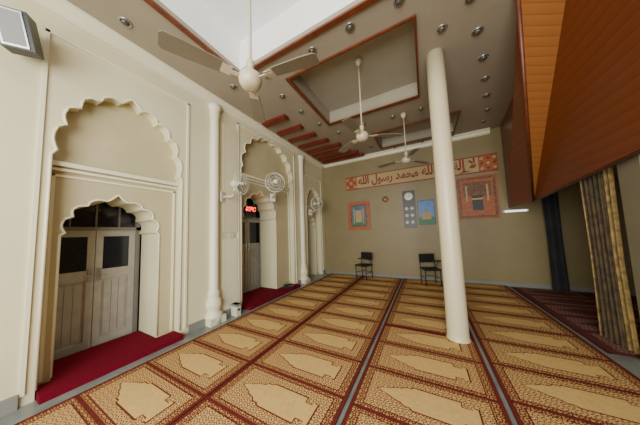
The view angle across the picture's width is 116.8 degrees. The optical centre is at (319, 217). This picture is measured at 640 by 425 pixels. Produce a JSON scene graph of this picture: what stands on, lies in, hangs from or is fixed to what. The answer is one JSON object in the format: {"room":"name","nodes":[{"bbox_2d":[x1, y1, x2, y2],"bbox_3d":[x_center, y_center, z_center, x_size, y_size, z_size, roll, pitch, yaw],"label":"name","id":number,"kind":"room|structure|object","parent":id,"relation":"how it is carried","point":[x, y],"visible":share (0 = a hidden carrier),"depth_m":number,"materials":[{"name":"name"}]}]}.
{"room":"mosque","nodes":[
{"label":"mosque","id":0,"kind":"room"},
{"bbox_2d":[0,0,324,407],"bbox_3d":[-2.295,-0.179,4.240,1.020,4.250,8.500,-4,-5,28],"label":"wall","id":1,"kind":"structure","parent":0,"point":[87,124],"depth_m":2.66,"materials":[{"name":"beige paint"}]},
{"bbox_2d":[0,5,44,60],"bbox_3d":[-2.883,-1.752,1.903,0.235,0.379,0.334,1,-5,-36],"label":"wall speaker","id":2,"kind":"object","parent":1,"relation":"attached to","point":[19,34],"visible":1,"depth_m":1.83,"materials":[{"name":"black plastic"}]},
{"bbox_2d":[53,202,139,360],"bbox_3d":[-3.308,0.759,2.889,0.118,2.248,1.000,-4,-5,28],"label":"door","id":3,"kind":"structure","parent":1,"relation":"in","point":[97,297],"depth_m":2.91,"materials":[{"name":"grey wood"}]},
{"bbox_2d":[0,269,325,416],"bbox_3d":[-1.777,1.841,3.851,0.030,0.130,8.500,-4,-5,28],"label":"baseboard","id":4,"kind":"structure","parent":1,"relation":"attached to","point":[9,405],"depth_m":1.83,"materials":[{"name":"grey paint"}]},
{"bbox_2d":[30,0,322,168],"bbox_3d":[-1.882,-2.253,4.136,0.120,0.160,8.500,-4,-5,28],"label":"crown molding","id":5,"kind":"structure","parent":1,"relation":"attached to","point":[63,9],"depth_m":2.89,"materials":[{"name":"white paint"}]},
{"bbox_2d":[223,123,237,310],"bbox_3d":[-1.828,-0.076,4.025,0.030,3.720,0.330,-4,-5,28],"label":"panel","id":6,"kind":"object","parent":1,"relation":"attached to","point":[230,245],"visible":0.91,"depth_m":4.01,"materials":[{"name":"white paint"}]},
{"bbox_2d":[220,172,248,201],"bbox_3d":[-1.684,-0.608,3.865,0.525,0.567,0.454,-3,-4,8],"label":"wall fan","id":7,"kind":"object","parent":6,"relation":"attached to","point":[237,184],"visible":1,"depth_m":3.81,"materials":[{"name":"white plastic"}]},
{"bbox_2d":[244,200,255,211],"bbox_3d":[-1.835,-0.379,5.197,0.045,0.440,0.360,-4,-5,28],"label":"display sign","id":8,"kind":"object","parent":1,"relation":"attached to","point":[246,208],"visible":0.99,"depth_m":5.14,"materials":[{"name":"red plastic"}]},
{"bbox_2d":[243,198,260,292],"bbox_3d":[-1.992,0.648,5.394,0.118,2.748,1.200,-4,-5,28],"label":"door","id":9,"kind":"structure","parent":1,"relation":"in","point":[251,222],"depth_m":5.53,"materials":[{"name":"grey wood"}]},
{"bbox_2d":[265,173,284,201],"bbox_3d":[-1.119,-0.740,4.786,0.454,0.567,0.785,-1,-5,-19],"label":"wall fan","id":10,"kind":"object","parent":1,"relation":"attached to","point":[274,183],"visible":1,"depth_m":4.51,"materials":[{"name":"white plastic"}]},
{"bbox_2d":[308,197,322,214],"bbox_3d":[-0.193,-0.396,6.603,0.454,0.567,0.585,1,-5,-33],"label":"wall fan","id":11,"kind":"object","parent":1,"relation":"attached to","point":[316,203],"visible":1,"depth_m":6.46,"materials":[{"name":"white plastic"}]},
{"bbox_2d":[67,0,516,162],"bbox_3d":[0.654,-2.918,1.544,9.100,0.600,11.050,-4,-5,28],"label":"ceiling","id":12,"kind":"structure","parent":0,"point":[388,74],"depth_m":3.12,"materials":[{"name":"paint"}]},
{"bbox_2d":[117,16,131,27],"bbox_3d":[-2.424,-2.419,2.448,0.136,0.042,0.136,-4,-5,28],"label":"recessed light","id":13,"kind":"object","parent":12,"relation":"in","point":[125,22],"depth_m":2.43,"materials":[{"name":"silver metal"}]},
{"bbox_2d":[229,84,236,89],"bbox_3d":[-1.572,-2.365,3.580,0.136,0.042,0.136,-4,-5,28],"label":"recessed light","id":14,"kind":"object","parent":12,"relation":"in","point":[232,86],"depth_m":3.56,"materials":[{"name":"silver metal"}]},
{"bbox_2d":[158,0,319,122],"bbox_3d":[-0.599,-2.150,1.799,1.111,1.905,1.181,-4,-5,28],"label":"ceiling fan","id":15,"kind":"object","parent":12,"relation":"hanging from","point":[250,80],"depth_m":1.67,"materials":[{"name":"white metal"}]},
{"bbox_2d":[143,0,378,72],"bbox_3d":[-0.880,-2.560,1.378,2.740,0.030,3.090,-4,-5,28],"label":"trim","id":16,"kind":"structure","parent":12,"relation":"attached to","point":[363,4],"depth_m":2.58,"materials":[{"name":"brown wood"}]},
{"bbox_2d":[262,114,288,127],"bbox_3d":[-1.059,-2.285,4.668,0.680,0.075,0.170,-4,-5,28],"label":"ceiling slat","id":17,"kind":"object","parent":12,"relation":"attached to","point":[282,118],"depth_m":4.61,"materials":[{"name":"red wood"}]},
{"bbox_2d":[277,124,303,136],"bbox_3d":[-0.779,-2.261,5.119,0.750,0.075,0.170,-4,-5,28],"label":"ceiling slat","id":18,"kind":"object","parent":12,"relation":"attached to","point":[299,127],"depth_m":5.05,"materials":[{"name":"red wood"}]},
{"bbox_2d":[288,132,316,143],"bbox_3d":[-0.500,-2.240,5.537,0.850,0.075,0.170,-4,-5,28],"label":"ceiling slat","id":19,"kind":"object","parent":12,"relation":"attached to","point":[310,135],"depth_m":5.48,"materials":[{"name":"red wood"}]},
{"bbox_2d":[308,46,316,53],"bbox_3d":[-0.114,-2.466,2.921,0.136,0.042,0.136,-4,-5,28],"label":"recessed light","id":20,"kind":"object","parent":12,"relation":"in","point":[311,49],"depth_m":2.90,"materials":[{"name":"silver metal"}]},
{"bbox_2d":[298,138,328,149],"bbox_3d":[-0.208,-2.221,5.925,1.000,0.075,0.170,-4,-5,28],"label":"ceiling slat","id":21,"kind":"object","parent":12,"relation":"attached to","point":[325,140],"depth_m":5.87,"materials":[{"name":"red wood"}]},
{"bbox_2d":[305,142,340,153],"bbox_3d":[0.092,-2.206,6.275,1.200,0.075,0.170,-4,-5,28],"label":"ceiling slat","id":22,"kind":"object","parent":12,"relation":"attached to","point":[338,144],"depth_m":6.19,"materials":[{"name":"red wood"}]},
{"bbox_2d":[312,148,350,157],"bbox_3d":[0.355,-2.190,6.610,1.350,0.075,0.170,-4,-5,28],"label":"ceiling slat","id":23,"kind":"object","parent":12,"relation":"attached to","point":[334,151],"depth_m":6.62,"materials":[{"name":"red wood"}]},
{"bbox_2d":[317,150,358,161],"bbox_3d":[0.609,-2.175,6.927,1.500,0.075,0.170,-4,-5,28],"label":"ceiling slat","id":24,"kind":"object","parent":12,"relation":"attached to","point":[352,152],"depth_m":6.87,"materials":[{"name":"red wood"}]},
{"bbox_2d":[322,153,363,163],"bbox_3d":[0.818,-2.161,7.213,1.600,0.075,0.150,-4,-5,28],"label":"ceiling slat","id":25,"kind":"object","parent":12,"relation":"attached to","point":[359,154],"depth_m":7.15,"materials":[{"name":"red wood"}]},
{"bbox_2d":[345,22,354,32],"bbox_3d":[0.396,-2.507,2.606,0.136,0.042,0.136,-4,-5,28],"label":"recessed light","id":26,"kind":"object","parent":12,"relation":"in","point":[350,26],"depth_m":2.59,"materials":[{"name":"silver metal"}]},
{"bbox_2d":[285,14,419,125],"bbox_3d":[0.713,-2.441,3.721,2.050,0.030,1.750,-4,-5,28],"label":"trim","id":27,"kind":"structure","parent":12,"relation":"attached to","point":[288,79],"depth_m":3.32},
{"bbox_2d":[338,57,402,152],"bbox_3d":[0.656,-2.035,3.258,1.189,1.465,1.084,-4,-5,28],"label":"ceiling fan","id":28,"kind":"object","parent":12,"relation":"hanging from","point":[361,135],"depth_m":3.31,"materials":[{"name":"white metal"}]},
{"bbox_2d":[393,0,404,6],"bbox_3d":[0.935,-2.548,2.322,0.136,0.042,0.136,-4,-5,28],"label":"recessed light","id":29,"kind":"object","parent":12,"relation":"in","point":[397,3],"depth_m":2.33,"materials":[{"name":"silver metal"}]},
{"bbox_2d":[378,112,428,167],"bbox_3d":[1.856,-1.840,4.561,1.122,1.185,1.176,-4,-5,28],"label":"ceiling fan","id":30,"kind":"object","parent":12,"relation":"hanging from","point":[407,159],"depth_m":4.55,"materials":[{"name":"white metal"}]},
{"bbox_2d":[372,110,460,148],"bbox_3d":[2.617,-2.375,5.511,2.030,0.030,1.200,-4,-5,28],"label":"trim","id":31,"kind":"structure","parent":12,"relation":"attached to","point":[459,111],"depth_m":5.42,"materials":[{"name":"brown wood"}]},
{"bbox_2d":[436,23,447,33],"bbox_3d":[1.650,-2.547,2.667,0.136,0.042,0.136,-4,-5,28],"label":"recessed light","id":32,"kind":"object","parent":12,"relation":"in","point":[442,27],"depth_m":2.65,"materials":[{"name":"silver metal"}]},
{"bbox_2d":[464,0,474,3],"bbox_3d":[1.779,-2.578,2.316,0.136,0.042,0.136,-4,-5,28],"label":"recessed light","id":33,"kind":"object","parent":12,"relation":"in","point":[465,1],"depth_m":2.35,"materials":[{"name":"silver metal"}]},
{"bbox_2d":[471,26,483,35],"bbox_3d":[2.174,-2.562,2.717,0.136,0.042,0.136,-4,-5,28],"label":"recessed light","id":34,"kind":"object","parent":12,"relation":"in","point":[478,30],"depth_m":2.70,"materials":[{"name":"silver metal"}]},
{"bbox_2d":[478,54,488,61],"bbox_3d":[2.605,-2.546,3.144,0.136,0.042,0.136,-4,-5,28],"label":"recessed light","id":35,"kind":"object","parent":12,"relation":"in","point":[484,56],"depth_m":3.13,"materials":[{"name":"silver metal"}]},
{"bbox_2d":[481,75,489,80],"bbox_3d":[3.010,-2.527,3.585,0.136,0.042,0.136,-4,-5,28],"label":"recessed light","id":36,"kind":"object","parent":12,"relation":"in","point":[487,77],"depth_m":3.56,"materials":[{"name":"silver metal"}]},
{"bbox_2d":[500,0,639,207],"bbox_3d":[2.216,-1.584,1.114,0.880,2.227,9.890,-4,-5,28],"label":"mezzanine balcony","id":37,"kind":"object","parent":12,"relation":"attached to","point":[582,57],"visible":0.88,"depth_m":2.41,"materials":[{"name":"orange wood"}]},
{"bbox_2d":[515,0,639,201],"bbox_3d":[1.863,-1.617,0.495,0.901,2.259,8.467,-4,-5,28],"label":"trim gallery edge","id":38,"kind":"object","parent":37,"relation":"attached to","point":[518,2],"visible":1,"depth_m":2.70,"materials":[{"name":"brown wood"}]},
{"bbox_2d":[0,273,639,424],"bbox_3d":[0.785,1.681,1.246,9.200,0.120,11.100,-4,-5,28],"label":"floor","id":39,"kind":"structure","parent":0,"point":[632,364],"depth_m":2.23,"materials":[{"name":"grey stone"}]},
{"bbox_2d":[34,330,183,404],"bbox_3d":[-2.764,1.816,2.651,0.850,0.069,1.285,-4,-5,28],"label":"carpet","id":40,"kind":"object","parent":39,"relation":"on","point":[70,372],"visible":0.82,"depth_m":2.46,"materials":[{"name":"red carpet"}]},
{"bbox_2d":[14,273,361,424],"bbox_3d":[-0.858,1.851,3.658,1.230,0.014,7.856,-4,-5,28],"label":"carpet","id":41,"kind":"object","parent":39,"relation":"on","point":[160,390],"visible":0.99,"depth_m":2.28,"materials":[{"name":"beige carpet"}]},
{"bbox_2d":[205,102,225,327],"bbox_3d":[-1.992,-0.148,3.714,0.300,4.090,0.300,-4,-5,28],"label":"engaged column","id":42,"kind":"structure","parent":39,"relation":"on","point":[215,315],"depth_m":3.63,"materials":[{"name":"white paint"}]},
{"bbox_2d":[231,302,240,316],"bbox_3d":[-1.646,1.792,3.863,0.175,0.220,0.110,-4,-5,28],"label":"box","id":43,"kind":"object","parent":39,"relation":"on","point":[235,307],"visible":1,"depth_m":3.82,"materials":[{"name":"white plastic"}]},
{"bbox_2d":[242,283,300,309],"bbox_3d":[-1.412,1.952,5.114,0.920,0.069,1.880,-4,-5,28],"label":"carpet","id":44,"kind":"object","parent":39,"relation":"on","point":[252,299],"visible":0.79,"depth_m":4.84,"materials":[{"name":"red carpet"}]},
{"bbox_2d":[284,284,293,287],"bbox_3d":[-0.856,1.877,5.461,0.290,0.090,0.110,-1,-4,-18],"label":"shoe","id":45,"kind":"object","parent":44,"relation":"on","point":[285,285],"visible":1,"depth_m":5.41,"materials":[{"name":"black plastic"}]},
{"bbox_2d":[171,276,401,424],"bbox_3d":[0.232,1.769,3.082,1.220,0.014,7.856,-4,-5,28],"label":"carpet","id":46,"kind":"object","parent":39,"relation":"on","point":[308,377],"visible":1,"depth_m":2.19,"materials":[{"name":"beige carpet"}]},
{"bbox_2d":[355,252,372,279],"bbox_3d":[1.422,1.555,6.420,0.515,0.822,0.460,2,-6,-45],"label":"chair","id":47,"kind":"object","parent":46,"relation":"on","point":[364,255],"visible":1,"depth_m":6.47,"materials":[{"name":"black plastic"}]},
{"bbox_2d":[298,155,309,283],"bbox_3d":[-0.574,0.000,6.376,0.300,4.090,0.300,-4,-5,28],"label":"engaged column","id":48,"kind":"structure","parent":39,"relation":"on","point":[305,279],"depth_m":6.29,"materials":[{"name":"white paint"}]},
{"bbox_2d":[341,278,512,424],"bbox_3d":[1.327,1.684,2.485,1.200,0.017,7.926,-4,-5,28],"label":"carpet","id":49,"kind":"object","parent":39,"relation":"on","point":[413,374],"visible":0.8,"depth_m":2.06,"materials":[{"name":"beige carpet"}]},
{"bbox_2d":[419,254,441,286],"bbox_3d":[3.057,1.421,5.401,0.460,0.822,0.515,-3,-4,8],"label":"chair","id":50,"kind":"object","parent":49,"relation":"on","point":[422,257],"visible":0.95,"depth_m":5.57,"materials":[{"name":"black plastic"}]},
{"bbox_2d":[426,48,470,343],"bbox_3d":[1.860,-0.425,2.913,0.292,4.250,0.292,-4,-5,28],"label":"round column","id":51,"kind":"structure","parent":39,"relation":"on","point":[457,325],"depth_m":2.81,"materials":[{"name":"beige paint"}]},
{"bbox_2d":[465,283,639,424],"bbox_3d":[2.457,1.606,1.953,1.220,0.014,7.842,-4,-5,28],"label":"carpet","id":52,"kind":"object","parent":39,"relation":"on","point":[546,373],"visible":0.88,"depth_m":2.11,"materials":[{"name":"beige carpet"}]},
{"bbox_2d":[511,287,639,357],"bbox_3d":[4.643,1.635,3.381,1.180,0.014,3.016,-4,-5,28],"label":"carpet","id":53,"kind":"object","parent":39,"relation":"on","point":[577,310],"visible":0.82,"depth_m":3.42,"materials":[{"name":"red carpet"}]},
{"bbox_2d":[579,167,639,353],"bbox_3d":[3.747,0.446,2.584,0.070,2.292,0.600,-4,-5,22],"label":"curtain","id":54,"kind":"object","parent":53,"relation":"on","point":[616,319],"visible":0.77,"depth_m":2.53,"materials":[{"name":"gold fabric"},{"name":"brown fabric"}]},
{"bbox_2d":[583,292,638,314],"bbox_3d":[5.710,1.555,2.817,1.160,0.014,3.016,-4,-5,28],"label":"carpet","id":55,"kind":"object","parent":39,"relation":"on","point":[633,298],"visible":0.23,"depth_m":3.76,"materials":[{"name":"red carpet"}]},
{"bbox_2d":[616,154,639,316],"bbox_3d":[3.819,0.335,1.900,0.920,2.445,0.310,-4,-5,28],"label":"square pillar","id":56,"kind":"structure","parent":39,"relation":"on","point":[628,170],"depth_m":2.17,"materials":[{"name":"grey paint"}]},
{"bbox_2d":[322,127,634,289],"bbox_3d":[3.300,-0.233,6.167,9.100,4.250,0.150,-4,-5,28],"label":"wall","id":57,"kind":"structure","parent":0,"point":[512,247],"depth_m":5.66,"materials":[{"name":"paint"}]},
{"bbox_2d":[347,200,370,229],"bbox_3d":[1.389,-0.083,7.066,0.810,1.020,0.043,-4,-5,28],"label":"poster","id":58,"kind":"object","parent":57,"relation":"attached to","point":[358,212],"visible":1,"depth_m":7.04,"materials":[{"name":"paper"}]},
{"bbox_2d":[382,196,388,201],"bbox_3d":[2.208,-0.634,6.666,0.210,0.210,0.038,-4,-5,28],"label":"wall clock","id":59,"kind":"object","parent":57,"relation":"attached to","point":[385,198],"visible":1,"depth_m":6.65,"materials":[{"name":"brown plastic"}]},
{"bbox_2d":[323,128,489,167],"bbox_3d":[2.406,-2.230,6.614,5.130,0.140,0.100,-4,-5,28],"label":"crown molding","id":60,"kind":"structure","parent":57,"relation":"attached to","point":[485,131],"depth_m":6.40,"materials":[{"name":"white paint"}]},
{"bbox_2d":[402,190,416,227],"bbox_3d":[2.854,-0.283,6.295,0.360,1.200,0.046,-4,-5,28],"label":"board","id":61,"kind":"object","parent":57,"relation":"attached to","point":[409,209],"visible":1,"depth_m":6.29,"materials":[{"name":"black plastic"}]},
{"bbox_2d":[345,153,498,190],"bbox_3d":[2.889,-1.394,6.347,4.360,0.480,0.030,-4,-5,28],"label":"frieze","id":62,"kind":"object","parent":57,"relation":"attached to","point":[487,162],"visible":0.9,"depth_m":6.23},
{"bbox_2d":[417,199,435,224],"bbox_3d":[3.276,-0.174,6.069,0.460,0.760,0.037,-4,-5,28],"label":"framed picture","id":63,"kind":"object","parent":57,"relation":"attached to","point":[426,208],"visible":1,"depth_m":6.05,"materials":[{"name":"paper"}]},
{"bbox_2d":[455,173,500,219],"bbox_3d":[4.382,-0.578,5.497,0.920,1.200,0.046,-4,-5,28],"label":"poster","id":64,"kind":"object","parent":57,"relation":"attached to","point":[477,196],"visible":0.99,"depth_m":5.47,"materials":[{"name":"orange plastic"}]},
{"bbox_2d":[326,270,635,294],"bbox_3d":[3.687,1.804,5.751,7.900,0.100,0.020,-4,-5,28],"label":"baseboard","id":65,"kind":"structure","parent":57,"relation":"attached to","point":[530,285],"depth_m":5.31,"materials":[{"name":"grey paint"}]},
{"bbox_2d":[502,209,528,212],"bbox_3d":[5.051,-0.184,5.098,0.500,0.070,0.094,-4,-5,28],"label":"tube light","id":66,"kind":"object","parent":57,"relation":"attached to","point":[515,210],"visible":1,"depth_m":5.08,"materials":[{"name":"white plastic"}]},
{"bbox_2d":[571,165,618,185],"bbox_3d":[3.705,-1.063,0.297,2.400,0.100,9.900,-4,-5,28],"label":"ceiling","id":67,"kind":"structure","parent":0,"point":[615,173],"depth_m":3.81,"materials":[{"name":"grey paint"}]},
{"bbox_2d":[542,192,569,291],"bbox_3d":[5.482,0.484,4.596,0.360,2.392,0.070,-3,-4,11],"label":"curtain","id":68,"kind":"object","parent":67,"relation":"hanging from","point":[558,266],"visible":0.82,"depth_m":4.58,"materials":[{"name":"fabric"}]}
]}

